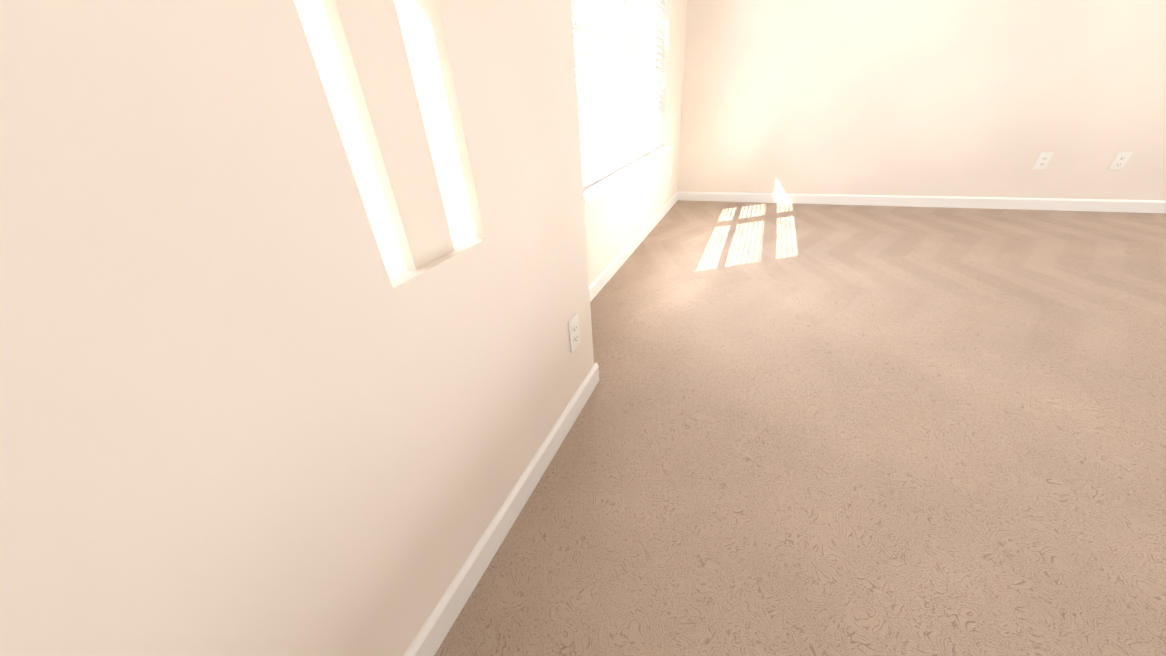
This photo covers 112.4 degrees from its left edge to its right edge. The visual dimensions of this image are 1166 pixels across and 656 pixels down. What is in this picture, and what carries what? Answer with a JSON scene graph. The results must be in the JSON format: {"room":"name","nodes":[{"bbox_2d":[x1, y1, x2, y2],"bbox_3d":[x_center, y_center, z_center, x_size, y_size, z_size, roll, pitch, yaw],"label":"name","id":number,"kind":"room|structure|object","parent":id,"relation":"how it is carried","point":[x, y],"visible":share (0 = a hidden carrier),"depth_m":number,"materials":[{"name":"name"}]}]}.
{"room":"empty living room","nodes":[
{"label":"empty living room","id":0,"kind":"room"},
{"bbox_2d":[0,0,593,655],"bbox_3d":[-0.217,-1.310,0.466,0.140,3.750,6.761,9,33,22],"label":"wall","id":1,"kind":"structure","parent":0,"point":[294,296],"depth_m":0.45,"materials":[{"name":"beige paint"}]},
{"bbox_2d":[404,363,598,655],"bbox_3d":[-0.618,1.017,0.187,0.013,0.085,3.454,9,33,22],"label":"baseboard","id":2,"kind":"structure","parent":1,"relation":"attached to","point":[432,634],"depth_m":0.97,"materials":[{"name":"white wood"}]},
{"bbox_2d":[568,313,579,352],"bbox_3d":[-0.027,0.016,1.270,0.008,0.115,0.070,9,33,22],"label":"electrical outlet","id":3,"kind":"object","parent":1,"relation":"attached to","point":[574,331],"visible":1,"depth_m":1.26,"materials":[{"name":"white plastic"}]},
{"bbox_2d":[584,0,686,284],"bbox_3d":[0.218,-1.720,2.198,0.454,2.640,3.320,9,33,22],"label":"wall","id":4,"kind":"structure","parent":0,"point":[619,216],"depth_m":2.88,"materials":[{"name":"beige paint"}]},
{"bbox_2d":[571,0,670,203],"bbox_3d":[0.232,-1.695,2.199,0.197,1.506,1.840,9,33,22],"label":"window","id":5,"kind":"structure","parent":4,"relation":"in","point":[605,18],"depth_m":2.37,"materials":[{"name":"white plastic"}]},
{"bbox_2d":[571,0,666,188],"bbox_3d":[0.252,-1.708,2.180,0.079,1.464,1.744,9,33,22],"label":"window blind","id":6,"kind":"object","parent":5,"relation":"attached to","point":[610,142],"visible":0.83,"depth_m":2.19,"materials":[{"name":"white plastic"}]},
{"bbox_2d":[589,192,679,301],"bbox_3d":[0.368,-0.602,2.804,0.013,0.085,3.009,9,33,22],"label":"baseboard","id":7,"kind":"structure","parent":4,"relation":"attached to","point":[594,288],"depth_m":2.67,"materials":[{"name":"white wood"}]},
{"bbox_2d":[434,200,1165,655],"bbox_3d":[1.730,0.644,0.719,5.313,0.120,7.081,9,33,22],"label":"floor","id":8,"kind":"structure","parent":0,"point":[842,430],"depth_m":1.18,"materials":[{"name":"carpet"}]},
{"bbox_2d":[677,0,1165,199],"bbox_3d":[2.964,-2.630,2.291,4.843,3.750,0.140,9,33,22],"label":"wall","id":9,"kind":"structure","parent":0,"point":[972,98],"depth_m":2.95,"materials":[{"name":"beige paint"}]},
{"bbox_2d":[680,192,1165,212],"bbox_3d":[3.054,-1.017,3.161,4.563,0.085,0.013,9,33,22],"label":"baseboard","id":10,"kind":"structure","parent":9,"relation":"attached to","point":[1097,205],"depth_m":3.19,"materials":[{"name":"white wood"}]},
{"bbox_2d":[1033,152,1053,168],"bbox_3d":[3.381,-1.227,2.869,0.070,0.115,0.008,9,33,22],"label":"electrical outlet","id":11,"kind":"object","parent":9,"relation":"attached to","point":[1043,160],"visible":1,"depth_m":2.87,"materials":[{"name":"white plastic"}]},
{"bbox_2d":[1108,152,1132,169],"bbox_3d":[3.749,-1.164,2.724,0.070,0.115,0.008,9,33,22],"label":"electrical outlet","id":12,"kind":"object","parent":9,"relation":"attached to","point":[1120,160],"visible":1,"depth_m":2.72,"materials":[{"name":"white plastic"}]}
]}

